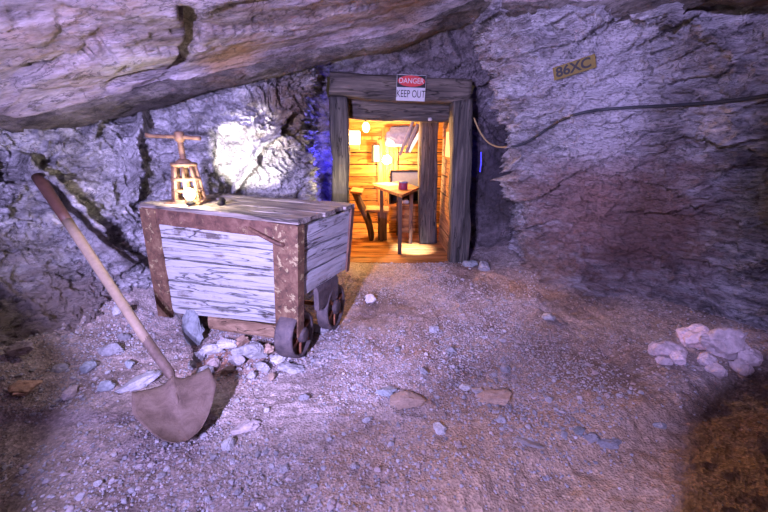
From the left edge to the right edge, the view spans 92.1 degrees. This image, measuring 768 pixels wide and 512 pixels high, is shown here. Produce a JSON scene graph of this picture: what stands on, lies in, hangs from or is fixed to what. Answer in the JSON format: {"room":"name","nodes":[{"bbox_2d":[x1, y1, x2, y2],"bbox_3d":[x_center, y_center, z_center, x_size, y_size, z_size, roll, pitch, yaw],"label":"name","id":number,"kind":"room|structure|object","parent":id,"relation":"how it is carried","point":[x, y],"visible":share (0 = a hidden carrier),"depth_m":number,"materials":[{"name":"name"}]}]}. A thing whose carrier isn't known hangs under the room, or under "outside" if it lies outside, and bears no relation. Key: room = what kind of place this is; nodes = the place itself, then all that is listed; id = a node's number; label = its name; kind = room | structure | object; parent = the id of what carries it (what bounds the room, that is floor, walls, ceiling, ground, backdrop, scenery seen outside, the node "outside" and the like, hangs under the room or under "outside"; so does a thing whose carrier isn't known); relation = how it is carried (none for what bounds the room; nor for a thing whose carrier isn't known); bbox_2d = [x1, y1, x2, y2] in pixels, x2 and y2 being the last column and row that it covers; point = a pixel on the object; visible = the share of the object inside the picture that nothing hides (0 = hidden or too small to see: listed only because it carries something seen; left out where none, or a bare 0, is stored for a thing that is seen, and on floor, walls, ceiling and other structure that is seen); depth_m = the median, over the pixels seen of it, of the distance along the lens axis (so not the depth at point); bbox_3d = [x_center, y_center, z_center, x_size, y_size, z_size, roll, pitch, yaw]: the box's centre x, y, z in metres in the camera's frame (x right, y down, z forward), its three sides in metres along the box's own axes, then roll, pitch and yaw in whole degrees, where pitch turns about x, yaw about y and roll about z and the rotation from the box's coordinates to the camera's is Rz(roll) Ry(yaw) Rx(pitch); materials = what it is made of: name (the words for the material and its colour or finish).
{"room":"underground passage","nodes":[
{"label":"underground passage","id":0,"kind":"room"},
{"bbox_2d":[0,66,323,348],"bbox_3d":[-2.238,-0.200,1.353,2.008,3.362,8.091,5,18,16],"label":"wall","id":1,"kind":"structure","parent":0,"point":[257,140],"depth_m":3.05,"materials":[{"name":"grey stone"}]},
{"bbox_2d":[0,0,604,117],"bbox_3d":[-0.303,-1.090,0.756,5.843,1.419,7.311,0,18,0],"label":"ceiling","id":2,"kind":"structure","parent":0,"point":[55,54],"depth_m":2.33,"materials":[{"name":"grey stone"}]},
{"bbox_2d":[0,245,767,511],"bbox_3d":[0.100,0.943,1.613,6.600,0.366,7.700,0,18,0],"label":"floor","id":3,"kind":"structure","parent":0,"point":[702,469],"depth_m":2.08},
{"bbox_2d":[8,380,42,396],"bbox_3d":[-2.195,0.807,2.276,0.159,0.091,0.153,-7,19,-20],"label":"rock","id":4,"kind":"object","parent":3,"relation":"on","point":[21,387],"visible":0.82,"depth_m":2.23,"materials":[{"name":"beige stone"}]},
{"bbox_2d":[79,360,96,372],"bbox_3d":[-1.967,0.734,2.460,0.082,0.072,0.099,13,22,36],"label":"rock","id":5,"kind":"object","parent":3,"relation":"on","point":[86,366],"visible":1,"depth_m":2.44,"materials":[{"name":"grey stone"}]},
{"bbox_2d":[93,480,102,486],"bbox_3d":[-1.297,1.030,1.679,0.036,0.028,0.027,5,18,14],"label":"rock","id":6,"kind":"object","parent":3,"relation":"on","point":[97,483],"visible":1,"depth_m":1.67,"materials":[{"name":"stone"}]},
{"bbox_2d":[97,380,115,391],"bbox_3d":[-1.735,0.811,2.308,0.102,0.075,0.058,-6,19,-19],"label":"rock","id":7,"kind":"object","parent":3,"relation":"on","point":[106,385],"visible":1,"depth_m":2.29,"materials":[{"name":"grey stone"}]},
{"bbox_2d":[31,173,215,442],"bbox_3d":[-1.693,0.182,2.207,1.808,1.232,0.419,10,20,29],"label":"shovel","id":8,"kind":"object","parent":3,"relation":"on","point":[174,411],"visible":0.99,"depth_m":2.09,"materials":[{"name":"metal"}]},
{"bbox_2d":[142,335,178,404],"bbox_3d":[-1.248,0.652,2.124,0.489,0.284,0.086,15,23,39],"label":"socket","id":9,"kind":"object","parent":8,"relation":"attached to","point":[167,393],"depth_m":2.09,"materials":[{"name":"metal"}]},
{"bbox_2d":[117,333,130,340],"bbox_3d":[-1.955,0.609,2.782,0.102,0.072,0.071,-2,18,-7],"label":"rock","id":10,"kind":"object","parent":3,"relation":"on","point":[121,336],"visible":0.99,"depth_m":2.76,"materials":[{"name":"stone"}]},
{"bbox_2d":[124,359,134,368],"bbox_3d":[-1.747,0.742,2.545,0.073,0.054,0.053,8,19,24],"label":"rock","id":11,"kind":"object","parent":3,"relation":"on","point":[129,364],"visible":1,"depth_m":2.53,"materials":[{"name":"grey stone"}]},
{"bbox_2d":[114,370,161,392],"bbox_3d":[-1.577,0.801,2.376,0.165,0.073,0.259,10,20,28],"label":"rock","id":12,"kind":"object","parent":3,"relation":"on","point":[138,382],"visible":1,"depth_m":2.35,"materials":[{"name":"stone"}]},
{"bbox_2d":[187,360,196,369],"bbox_3d":[-1.344,0.760,2.590,0.058,0.062,0.109,-10,20,-28],"label":"rock","id":13,"kind":"object","parent":3,"relation":"on","point":[191,364],"visible":1,"depth_m":2.56,"materials":[{"name":"stone"}]},
{"bbox_2d":[182,310,204,345],"bbox_3d":[-1.470,0.543,2.832,0.173,0.325,0.104,1,18,4],"label":"rock","id":14,"kind":"object","parent":3,"relation":"on","point":[192,326],"visible":0.96,"depth_m":2.81,"materials":[{"name":"grey stone"}]},
{"bbox_2d":[192,349,204,362],"bbox_3d":[-1.339,0.722,2.678,0.074,0.086,0.092,16,24,41],"label":"rock","id":15,"kind":"object","parent":3,"relation":"on","point":[197,356],"visible":0.94,"depth_m":2.66,"materials":[{"name":"stone"}]},
{"bbox_2d":[196,365,214,373],"bbox_3d":[-1.210,0.788,2.507,0.119,0.082,0.093,-7,19,-21],"label":"rock","id":16,"kind":"object","parent":3,"relation":"on","point":[199,369],"visible":0.56,"depth_m":2.50,"materials":[{"name":"stone"}]},
{"bbox_2d":[200,343,223,355],"bbox_3d":[-1.272,0.691,2.741,0.161,0.112,0.130,-3,18,-11],"label":"rock","id":17,"kind":"object","parent":3,"relation":"on","point":[209,349],"visible":0.82,"depth_m":2.70,"materials":[{"name":"stone"}]},
{"bbox_2d":[206,358,221,370],"bbox_3d":[-1.190,0.759,2.602,0.090,0.076,0.106,6,19,18],"label":"rock","id":18,"kind":"object","parent":3,"relation":"on","point":[216,363],"visible":0.81,"depth_m":2.58,"materials":[{"name":"stone"}]},
{"bbox_2d":[216,338,236,348],"bbox_3d":[-1.195,0.664,2.779,0.185,0.094,0.115,-3,18,-10],"label":"rock","id":19,"kind":"object","parent":3,"relation":"on","point":[224,343],"visible":0.82,"depth_m":2.74,"materials":[{"name":"stone"}]},
{"bbox_2d":[234,335,249,346],"bbox_3d":[-1.098,0.656,2.806,0.094,0.081,0.171,15,23,40],"label":"rock","id":20,"kind":"object","parent":19,"relation":"on","point":[241,340],"visible":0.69,"depth_m":2.80,"materials":[{"name":"beige stone"}]},
{"bbox_2d":[220,365,234,375],"bbox_3d":[-1.082,0.790,2.558,0.106,0.054,0.087,-14,22,-37],"label":"rock","id":21,"kind":"object","parent":3,"relation":"on","point":[226,370],"visible":1,"depth_m":2.54,"materials":[{"name":"beige stone"}]},
{"bbox_2d":[221,437,235,450],"bbox_3d":[-0.812,0.976,1.923,0.070,0.058,0.072,0,18,0],"label":"rock","id":22,"kind":"object","parent":3,"relation":"on","point":[227,445],"visible":1,"depth_m":1.90,"materials":[{"name":"stone"}]},
{"bbox_2d":[228,355,245,365],"bbox_3d":[-1.042,0.737,2.628,0.123,0.070,0.092,15,23,39],"label":"rock","id":23,"kind":"object","parent":3,"relation":"on","point":[237,360],"visible":0.92,"depth_m":2.61,"materials":[{"name":"stone"}]},
{"bbox_2d":[231,419,260,434],"bbox_3d":[-0.768,0.945,2.057,0.166,0.062,0.089,-4,18,-11],"label":"rock","id":24,"kind":"object","parent":3,"relation":"on","point":[248,425],"visible":1,"depth_m":2.03,"materials":[{"name":"stone"}]},
{"bbox_2d":[139,194,354,357],"bbox_3d":[-0.996,0.088,2.922,1.328,1.068,0.835,7,19,20],"label":"cart","id":25,"kind":"object","parent":3,"relation":"on","point":[200,256],"visible":0.98,"depth_m":2.62,"materials":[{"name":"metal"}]},
{"bbox_2d":[145,131,210,204],"bbox_3d":[-1.471,-0.627,2.639,0.395,0.495,0.190,0,18,0],"label":"jack","id":26,"kind":"object","parent":25,"relation":"on","point":[182,163],"visible":0.94,"depth_m":2.61,"materials":[{"name":"metal"}]},
{"bbox_2d":[184,188,195,204],"bbox_3d":[-1.339,-0.411,2.551,0.072,0.112,0.072,0,18,0],"label":"work lamp","id":27,"kind":"object","parent":25,"relation":"on","point":[189,194],"visible":1,"depth_m":2.53,"materials":[{"name":"white glass"}]},
{"bbox_2d":[217,197,226,205],"bbox_3d":[-1.172,-0.389,2.665,0.051,0.061,0.071,0,18,0],"label":"spotlight","id":28,"kind":"object","parent":25,"relation":"on","point":[221,201],"visible":1,"depth_m":2.65,"materials":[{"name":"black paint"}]},
{"bbox_2d":[231,341,267,358],"bbox_3d":[-0.984,0.698,2.696,0.224,0.142,0.195,-15,23,-39],"label":"rock","id":29,"kind":"object","parent":3,"relation":"on","point":[252,350],"visible":0.94,"depth_m":2.65,"materials":[{"name":"stone"}]},
{"bbox_2d":[247,371,255,379],"bbox_3d":[-0.886,0.796,2.480,0.062,0.056,0.074,-4,18,-13],"label":"rock","id":30,"kind":"object","parent":3,"relation":"on","point":[252,374],"visible":1,"depth_m":2.46,"materials":[{"name":"stone"}]},
{"bbox_2d":[255,361,269,372],"bbox_3d":[-0.848,0.762,2.550,0.144,0.089,0.070,14,23,38],"label":"rock","id":31,"kind":"object","parent":3,"relation":"on","point":[260,366],"visible":1,"depth_m":2.52,"materials":[{"name":"stone"}]},
{"bbox_2d":[262,343,273,354],"bbox_3d":[-0.877,0.699,2.771,0.103,0.100,0.140,-10,20,-28],"label":"rock","id":32,"kind":"object","parent":3,"relation":"on","point":[268,348],"visible":0.72,"depth_m":2.73,"materials":[{"name":"beige stone"}]},
{"bbox_2d":[268,373,275,380],"bbox_3d":[-0.742,0.803,2.458,0.068,0.050,0.053,11,21,31],"label":"rock","id":33,"kind":"object","parent":3,"relation":"on","point":[271,376],"visible":1,"depth_m":2.44,"materials":[{"name":"beige stone"}]},
{"bbox_2d":[279,464,288,472],"bbox_3d":[-0.476,1.019,1.770,0.044,0.025,0.042,-1,18,-3],"label":"pebble","id":34,"kind":"object","parent":3,"relation":"on","point":[283,468],"visible":1,"depth_m":1.76,"materials":[{"name":"stone"}]},
{"bbox_2d":[277,362,304,373],"bbox_3d":[-0.640,0.772,2.551,0.192,0.069,0.108,5,18,14],"label":"rock","id":35,"kind":"object","parent":3,"relation":"on","point":[290,368],"visible":0.98,"depth_m":2.52,"materials":[{"name":"stone"}]},
{"bbox_2d":[298,394,309,400],"bbox_3d":[-0.484,0.856,2.239,0.070,0.033,0.050,-1,18,-2],"label":"pebble","id":36,"kind":"object","parent":3,"relation":"on","point":[301,397],"visible":1,"depth_m":2.23,"materials":[{"name":"stone"}]},
{"bbox_2d":[313,323,329,333],"bbox_3d":[-0.524,0.592,3.031,0.157,0.095,0.097,0,18,1],"label":"rock","id":37,"kind":"object","parent":3,"relation":"on","point":[316,328],"visible":0.62,"depth_m":3.00,"materials":[{"name":"stone"}]},
{"bbox_2d":[362,416,372,422],"bbox_3d":[-0.093,0.912,2.067,0.057,0.029,0.053,6,19,19],"label":"pebble","id":38,"kind":"object","parent":3,"relation":"on","point":[366,419],"visible":1,"depth_m":2.06,"materials":[{"name":"stone"}]},
{"bbox_2d":[365,294,375,303],"bbox_3d":[-0.129,0.417,3.573,0.110,0.088,0.103,-3,18,-9],"label":"rock","id":39,"kind":"object","parent":3,"relation":"on","point":[370,298],"visible":0.98,"depth_m":3.55,"materials":[{"name":"stone"}]},
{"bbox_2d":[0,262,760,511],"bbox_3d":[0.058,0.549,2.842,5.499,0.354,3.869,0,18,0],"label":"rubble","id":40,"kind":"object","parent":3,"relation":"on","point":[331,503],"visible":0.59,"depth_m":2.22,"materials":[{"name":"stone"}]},
{"bbox_2d":[3,340,33,356],"bbox_3d":[-2.313,0.586,2.355,0.152,0.095,0.084,-8,19,-22],"label":"rock","id":41,"kind":"object","parent":40,"relation":"on","point":[21,348],"visible":1,"depth_m":2.33,"materials":[{"name":"stone"}]},
{"bbox_2d":[51,363,68,372],"bbox_3d":[-2.119,0.746,2.418,0.120,0.086,0.089,-14,22,-36],"label":"rock","id":42,"kind":"object","parent":40,"relation":"on","point":[57,368],"visible":0.6,"depth_m":2.40,"materials":[{"name":"stone"}]},
{"bbox_2d":[61,385,77,400],"bbox_3d":[-1.912,0.839,2.255,0.054,0.074,0.095,2,18,7],"label":"rock","id":43,"kind":"object","parent":40,"relation":"on","point":[68,393],"visible":1,"depth_m":2.24,"materials":[{"name":"stone"}]},
{"bbox_2d":[98,343,123,355],"bbox_3d":[-1.934,0.664,2.617,0.174,0.093,0.087,-2,18,-7],"label":"rock","id":44,"kind":"object","parent":40,"relation":"on","point":[110,349],"visible":1,"depth_m":2.60,"materials":[{"name":"stone"}]},
{"bbox_2d":[112,305,121,315],"bbox_3d":[-1.962,0.402,2.738,0.081,0.080,0.122,-10,20,-28],"label":"rock","id":45,"kind":"object","parent":40,"relation":"on","point":[116,311],"visible":0.66,"depth_m":2.70,"materials":[{"name":"stone"}]},
{"bbox_2d":[584,432,599,442],"bbox_3d":[1.077,0.934,1.902,0.084,0.061,0.050,-2,18,-6],"label":"rock","id":46,"kind":"object","parent":40,"relation":"on","point":[592,437],"visible":1,"depth_m":1.89,"materials":[{"name":"stone"}]},
{"bbox_2d":[0,260,767,511],"bbox_3d":[0.047,0.557,2.827,5.516,0.365,3.866,0,18,0],"label":"gravel","id":47,"kind":"object","parent":3,"relation":"on","point":[22,492],"visible":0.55,"depth_m":2.21,"materials":[{"name":"gravel"}]},
{"bbox_2d":[270,354,286,363],"bbox_3d":[-0.757,0.736,2.661,0.102,0.086,0.098,3,18,8],"label":"rock","id":48,"kind":"object","parent":47,"relation":"on","point":[276,358],"visible":0.77,"depth_m":2.63,"materials":[{"name":"stone"}]},
{"bbox_2d":[573,426,585,435],"bbox_3d":[1.016,0.911,1.928,0.056,0.030,0.049,-12,21,-34],"label":"rock","id":49,"kind":"object","parent":47,"relation":"on","point":[578,430],"visible":1,"depth_m":1.92,"materials":[{"name":"grey stone"}]},
{"bbox_2d":[375,386,396,396],"bbox_3d":[0.020,0.826,2.240,0.128,0.042,0.091,-10,20,-27],"label":"rock","id":50,"kind":"object","parent":3,"relation":"on","point":[387,391],"visible":1,"depth_m":2.23,"materials":[{"name":"grey stone"}]},
{"bbox_2d":[390,391,424,409],"bbox_3d":[0.135,0.850,2.174,0.208,0.064,0.115,-1,18,-2],"label":"rock","id":51,"kind":"object","parent":3,"relation":"on","point":[402,399],"visible":0.94,"depth_m":2.15,"materials":[{"name":"beige stone"}]},
{"bbox_2d":[419,367,427,374],"bbox_3d":[0.262,0.757,2.430,0.062,0.047,0.063,1,18,3],"label":"pebble","id":52,"kind":"object","parent":3,"relation":"on","point":[423,371],"visible":1,"depth_m":2.41,"materials":[{"name":"stone"}]},
{"bbox_2d":[429,325,438,332],"bbox_3d":[0.416,0.609,3.080,0.088,0.064,0.088,2,18,5],"label":"pebble","id":53,"kind":"object","parent":3,"relation":"on","point":[434,328],"visible":0.98,"depth_m":3.06,"materials":[{"name":"stone"}]},
{"bbox_2d":[433,421,446,434],"bbox_3d":[0.297,0.926,1.982,0.076,0.052,0.071,8,19,24],"label":"rock","id":54,"kind":"object","parent":3,"relation":"on","point":[440,429],"visible":0.98,"depth_m":1.96,"materials":[{"name":"stone"}]},
{"bbox_2d":[459,384,470,390],"bbox_3d":[0.508,0.826,2.327,0.079,0.034,0.054,1,18,4],"label":"rock","id":55,"kind":"object","parent":3,"relation":"on","point":[465,387],"visible":1,"depth_m":2.31,"materials":[{"name":"stone"}]},
{"bbox_2d":[462,260,477,266],"bbox_3d":[1.046,0.098,4.505,0.180,0.097,0.141,-5,18,-15],"label":"rock","id":56,"kind":"object","parent":3,"relation":"on","point":[472,263],"visible":0.92,"depth_m":4.46,"materials":[{"name":"grey stone"}]},
{"bbox_2d":[472,387,482,393],"bbox_3d":[0.578,0.832,2.282,0.062,0.033,0.062,-5,18,-15],"label":"rock","id":57,"kind":"object","parent":3,"relation":"on","point":[479,389],"visible":0.77,"depth_m":2.27,"materials":[{"name":"stone"}]},
{"bbox_2d":[478,261,489,270],"bbox_3d":[1.179,0.137,4.363,0.144,0.134,0.153,1,18,4],"label":"rock","id":58,"kind":"object","parent":3,"relation":"on","point":[483,265],"visible":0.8,"depth_m":4.31,"materials":[{"name":"stone"}]},
{"bbox_2d":[477,389,510,404],"bbox_3d":[0.657,0.842,2.203,0.216,0.047,0.114,0,18,1],"label":"rock","id":59,"kind":"object","parent":3,"relation":"on","point":[501,397],"visible":0.98,"depth_m":2.19,"materials":[{"name":"beige stone"}]},
{"bbox_2d":[500,364,510,372],"bbox_3d":[0.832,0.772,2.527,0.068,0.053,0.062,11,21,32],"label":"pebble","id":60,"kind":"object","parent":3,"relation":"on","point":[504,368],"visible":1,"depth_m":2.51,"materials":[{"name":"stone"}]},
{"bbox_2d":[512,434,543,448],"bbox_3d":[0.723,0.944,1.870,0.163,0.030,0.047,15,23,39],"label":"rock","id":61,"kind":"object","parent":3,"relation":"on","point":[520,439],"visible":0.98,"depth_m":1.86,"materials":[{"name":"grey stone"}]},
{"bbox_2d":[541,313,555,320],"bbox_3d":[1.417,0.523,3.185,0.099,0.063,0.118,15,23,39],"label":"rock","id":62,"kind":"object","parent":3,"relation":"on","point":[546,316],"visible":1,"depth_m":3.16,"materials":[{"name":"stone"}]},
{"bbox_2d":[596,438,621,449],"bbox_3d":[1.153,0.960,1.885,0.124,0.043,0.056,1,18,2],"label":"rock","id":63,"kind":"object","parent":3,"relation":"on","point":[614,443],"visible":0.98,"depth_m":1.88,"materials":[{"name":"stone"}]},
{"bbox_2d":[652,422,666,428],"bbox_3d":[1.500,0.922,2.008,0.073,0.033,0.044,-3,18,-10],"label":"rock","id":64,"kind":"object","parent":3,"relation":"on","point":[661,425],"visible":1,"depth_m":2.00,"materials":[{"name":"grey stone"}]},
{"bbox_2d":[655,356,673,364],"bbox_3d":[1.866,0.703,2.466,0.101,0.064,0.056,10,20,27],"label":"rock","id":65,"kind":"object","parent":3,"relation":"on","point":[662,360],"visible":1,"depth_m":2.45,"materials":[{"name":"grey stone"}]},
{"bbox_2d":[650,341,687,357],"bbox_3d":[1.972,0.648,2.565,0.234,0.135,0.136,-1,18,-2],"label":"rock","id":66,"kind":"object","parent":3,"relation":"on","point":[665,348],"visible":0.7,"depth_m":2.52,"materials":[{"name":"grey stone"}]},
{"bbox_2d":[647,341,656,355],"bbox_3d":[1.900,0.657,2.595,0.092,0.104,0.074,-3,18,-11],"label":"rock","id":67,"kind":"object","parent":66,"relation":"on","point":[650,350],"visible":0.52,"depth_m":2.59,"materials":[{"name":"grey stone"}]},
{"bbox_2d":[669,350,686,364],"bbox_3d":[1.960,0.683,2.462,0.142,0.102,0.089,-14,22,-37],"label":"rock","id":68,"kind":"object","parent":3,"relation":"on","point":[678,357],"visible":0.96,"depth_m":2.44,"materials":[{"name":"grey stone"}]},
{"bbox_2d":[675,323,709,347],"bbox_3d":[2.189,0.576,2.595,0.229,0.204,0.178,5,18,15],"label":"rock","id":69,"kind":"object","parent":3,"relation":"on","point":[689,336],"visible":0.72,"depth_m":2.57,"materials":[{"name":"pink stone"}]},
{"bbox_2d":[694,343,704,349],"bbox_3d":[2.196,0.619,2.561,0.089,0.078,0.078,11,21,32],"label":"rock","id":70,"kind":"object","parent":69,"relation":"on","point":[698,345],"visible":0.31,"depth_m":2.54,"materials":[{"name":"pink stone"}]},
{"bbox_2d":[697,351,717,365],"bbox_3d":[2.101,0.675,2.406,0.130,0.101,0.099,-7,19,-21],"label":"rock","id":71,"kind":"object","parent":3,"relation":"on","point":[704,358],"visible":0.94,"depth_m":2.38,"materials":[{"name":"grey stone"}]},
{"bbox_2d":[704,362,727,378],"bbox_3d":[2.105,0.730,2.338,0.075,0.102,0.107,-5,18,-16],"label":"rock","id":72,"kind":"object","parent":3,"relation":"on","point":[716,369],"visible":1,"depth_m":2.32,"materials":[{"name":"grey stone"}]},
{"bbox_2d":[699,327,747,359],"bbox_3d":[2.266,0.600,2.468,0.311,0.244,0.132,3,18,10],"label":"rock","id":73,"kind":"object","parent":3,"relation":"on","point":[724,342],"visible":0.84,"depth_m":2.44,"materials":[{"name":"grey stone"}]},
{"bbox_2d":[729,358,754,376],"bbox_3d":[2.283,0.716,2.364,0.073,0.116,0.115,-2,18,-5],"label":"rock","id":74,"kind":"object","parent":3,"relation":"on","point":[739,365],"visible":0.91,"depth_m":2.34,"materials":[{"name":"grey stone"}]},
{"bbox_2d":[737,348,762,365],"bbox_3d":[2.371,0.652,2.408,0.146,0.118,0.113,5,18,15],"label":"rock","id":75,"kind":"object","parent":3,"relation":"on","point":[754,357],"visible":0.84,"depth_m":2.38,"materials":[{"name":"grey stone"}]},
{"bbox_2d":[0,0,767,132],"bbox_3d":[-0.277,-1.458,2.463,5.879,1.222,3.166,0,18,0],"label":"ceiling","id":76,"kind":"structure","parent":0,"point":[158,94],"depth_m":2.91,"materials":[{"name":"grey stone"}]},
{"bbox_2d":[329,119,442,127],"bbox_3d":[0.377,-2.079,5.399,2.650,0.344,1.833,0,18,0],"label":"boards","id":77,"kind":"object","parent":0,"point":[353,123],"visible":0.12,"depth_m":5.97,"materials":[{"name":"orange wood"}]},
{"bbox_2d":[362,120,369,131],"bbox_3d":[-0.257,-1.907,5.270,0.104,0.275,0.104,0,18,0],"label":"hanging bulb","id":78,"kind":"object","parent":77,"relation":"hanging from","point":[365,126],"visible":0.76,"depth_m":5.25,"materials":[{"name":"white glass"}]},
{"bbox_2d":[398,122,413,155],"bbox_3d":[0.343,-1.817,5.718,0.271,0.527,0.061,10,20,28],"label":"bar","id":79,"kind":"object","parent":77,"relation":"hanging from","point":[411,123],"visible":0.94,"depth_m":5.70,"materials":[{"name":"wood"}]},
{"bbox_2d":[405,123,418,153],"bbox_3d":[0.430,-1.815,5.719,0.249,0.454,0.063,10,20,29],"label":"bar","id":80,"kind":"object","parent":77,"relation":"hanging from","point":[417,124],"visible":0.98,"depth_m":5.69,"materials":[{"name":"wood"}]},
{"bbox_2d":[408,132,418,152],"bbox_3d":[0.480,-1.776,5.734,0.252,0.341,0.062,10,20,30],"label":"bar","id":81,"kind":"object","parent":77,"relation":"hanging from","point":[415,140],"visible":0.79,"depth_m":5.73,"materials":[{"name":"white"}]},
{"bbox_2d":[349,127,444,222],"bbox_3d":[0.375,-1.604,6.521,2.650,2.091,0.071,0,18,0],"label":"wall","id":82,"kind":"structure","parent":0,"point":[365,145],"depth_m":6.52,"materials":[{"name":"orange wood"}]},
{"bbox_2d":[360,136,382,205],"bbox_3d":[-0.267,-1.329,6.583,0.486,1.529,0.030,0,18,0],"label":"trim","id":83,"kind":"structure","parent":82,"relation":"attached to","point":[379,139],"depth_m":6.45,"materials":[{"name":"orange wood"}]},
{"bbox_2d":[371,145,379,161],"bbox_3d":[-0.141,-1.776,6.414,0.158,0.299,0.020,0,18,0],"label":"picture","id":84,"kind":"object","parent":82,"relation":"attached to","point":[375,149],"visible":1,"depth_m":6.41,"materials":[{"name":"white paper"}]},
{"bbox_2d":[382,155,391,163],"bbox_3d":[0.052,-1.663,6.387,0.160,0.150,0.180,0,18,0],"label":"wall sconce","id":85,"kind":"object","parent":82,"relation":"attached to","point":[386,159],"visible":1,"depth_m":6.32,"materials":[{"name":"white glass"}]},
{"bbox_2d":[385,126,416,146],"bbox_3d":[0.287,-2.023,6.234,0.551,0.364,0.342,0,18,0],"label":"poster","id":86,"kind":"object","parent":82,"relation":"attached to","point":[395,136],"visible":0.77,"depth_m":6.14,"materials":[{"name":"white paper"}]},
{"bbox_2d":[350,223,449,263],"bbox_3d":[0.376,-0.247,5.758,2.550,0.041,2.262,0,18,0],"label":"boards","id":87,"kind":"object","parent":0,"point":[363,250],"visible":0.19,"depth_m":5.21,"materials":[{"name":"orange wood"}]},
{"bbox_2d":[329,97,349,202],"bbox_3d":[-0.522,-0.839,4.453,0.250,1.980,0.251,0,18,0],"label":"timber post","id":88,"kind":"object","parent":87,"relation":"on","point":[339,106],"visible":0.61,"depth_m":4.22,"materials":[{"name":"wood"}]},
{"bbox_2d":[350,187,388,240],"bbox_3d":[-0.207,-0.650,5.685,0.568,0.756,0.460,0,18,0],"label":"wooden chair","id":89,"kind":"object","parent":87,"relation":"on","point":[356,192],"visible":0.98,"depth_m":5.54,"materials":[{"name":"orange wood"}]},
{"bbox_2d":[373,181,418,253],"bbox_3d":[0.208,-0.571,5.341,0.549,0.840,1.447,-6,19,-17],"label":"table","id":90,"kind":"object","parent":87,"relation":"on","point":[394,190],"visible":0.94,"depth_m":5.20,"materials":[{"name":"orange wood"}]},
{"bbox_2d":[373,182,397,185],"bbox_3d":[0.060,-1.077,5.537,0.280,0.004,0.420,-12,21,-33],"label":"drawing sheet","id":91,"kind":"object","parent":90,"relation":"on","point":[381,183],"visible":0.86,"depth_m":5.58,"materials":[{"name":"paper"}]},
{"bbox_2d":[398,181,407,189],"bbox_3d":[0.255,-0.948,4.965,0.126,0.104,0.126,0,18,0],"label":"tin","id":92,"kind":"object","parent":90,"relation":"on","point":[402,185],"visible":1,"depth_m":4.92,"materials":[{"name":"red metal"}]},
{"bbox_2d":[389,190,418,231],"bbox_3d":[0.376,-0.784,6.250,0.584,0.673,0.416,0,18,0],"label":"base cabinet","id":93,"kind":"object","parent":87,"relation":"on","point":[392,198],"visible":0.33,"depth_m":6.10,"materials":[{"name":"orange wood"}]},
{"bbox_2d":[390,170,417,186],"bbox_3d":[0.367,-1.277,6.144,0.534,0.292,0.032,0,18,0],"label":"panel","id":94,"kind":"object","parent":93,"relation":"on","point":[411,176],"visible":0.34,"depth_m":6.13,"materials":[{"name":"white paint"}]},
{"bbox_2d":[418,122,438,243],"bbox_3d":[0.634,-1.027,5.285,0.318,1.758,0.238,0,18,0],"label":"timber post","id":95,"kind":"object","parent":87,"relation":"on","point":[428,131],"visible":0.97,"depth_m":5.17,"materials":[{"name":"brown wood"}]},
{"bbox_2d":[447,99,472,262],"bbox_3d":[0.908,-0.828,4.458,0.329,1.960,0.246,0,18,0],"label":"timber post","id":96,"kind":"object","parent":87,"relation":"on","point":[460,111],"visible":0.97,"depth_m":4.33,"materials":[{"name":"wood"}]},
{"bbox_2d":[329,72,471,104],"bbox_3d":[0.184,-1.869,4.126,1.573,0.336,0.263,0,18,-1],"label":"lintel","id":97,"kind":"object","parent":96,"relation":"on","point":[356,86],"visible":0.81,"depth_m":4.02,"materials":[{"name":"wood"}]},
{"bbox_2d":[396,74,425,100],"bbox_3d":[0.291,-1.810,3.985,0.321,0.269,0.010,0,18,0],"label":"sign","id":98,"kind":"object","parent":97,"relation":"attached to","point":[409,87],"visible":1,"depth_m":3.98,"materials":[{"name":"white metal"}]},
{"bbox_2d":[309,23,514,247],"bbox_3d":[0.413,-1.194,4.169,3.457,3.341,1.573,0,18,0],"label":"wall","id":99,"kind":"structure","parent":0,"point":[445,54],"depth_m":4.55,"materials":[{"name":"grey stone"}]},
{"bbox_2d":[349,99,448,121],"bbox_3d":[0.186,-1.754,4.439,1.434,0.283,0.168,0,18,0],"label":"header beam","id":100,"kind":"structure","parent":99,"relation":"attached to","point":[358,109],"depth_m":4.38,"materials":[{"name":"wood"}]},
{"bbox_2d":[438,122,449,252],"bbox_3d":[0.858,-1.064,4.977,0.040,1.984,0.871,0,18,-1],"label":"wall","id":101,"kind":"structure","parent":0,"point":[443,237],"depth_m":5.15,"materials":[{"name":"orange wood"}]},
{"bbox_2d":[444,129,449,159],"bbox_3d":[0.826,-1.424,4.726,0.020,0.370,0.460,0,18,-1],"label":"framed notice","id":102,"kind":"object","parent":101,"relation":"attached to","point":[447,147],"visible":0.53,"depth_m":4.79,"materials":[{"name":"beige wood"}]},
{"bbox_2d":[469,0,767,331],"bbox_3d":[2.074,-0.185,1.262,2.049,3.412,7.861,-2,18,-7],"label":"wall","id":103,"kind":"structure","parent":0,"point":[670,204],"depth_m":2.98,"materials":[{"name":"grey stone"}]},
{"bbox_2d":[552,54,595,80],"bbox_3d":[1.503,-1.490,2.926,0.315,0.172,0.022,9,20,26],"label":"number plate","id":104,"kind":"object","parent":103,"relation":"attached to","point":[586,63],"visible":1,"depth_m":2.92,"materials":[{"name":"yellow"}]},
{"bbox_2d":[473,94,767,147],"bbox_3d":[1.586,-1.074,3.130,0.208,0.343,2.407,-11,21,-32],"label":"cable","id":105,"kind":"object","parent":103,"relation":"attached to","point":[761,96],"visible":0.98,"depth_m":2.76,"materials":[{"name":"black rubber"}]},
{"bbox_3d":[-0.730,-1.292,5.529,0.411,2.082,2.080,0,18,0],"label":"wall","id":106,"kind":"structure","parent":0,"visible":0},
{"bbox_2d":[349,131,359,149],"bbox_3d":[-0.508,-1.595,5.107,0.349,0.248,0.140,0,18,0],"label":"picture","id":107,"kind":"object","parent":106,"relation":"attached to","point":[354,136],"visible":0.54,"depth_m":5.04,"materials":[{"name":"white paper"}]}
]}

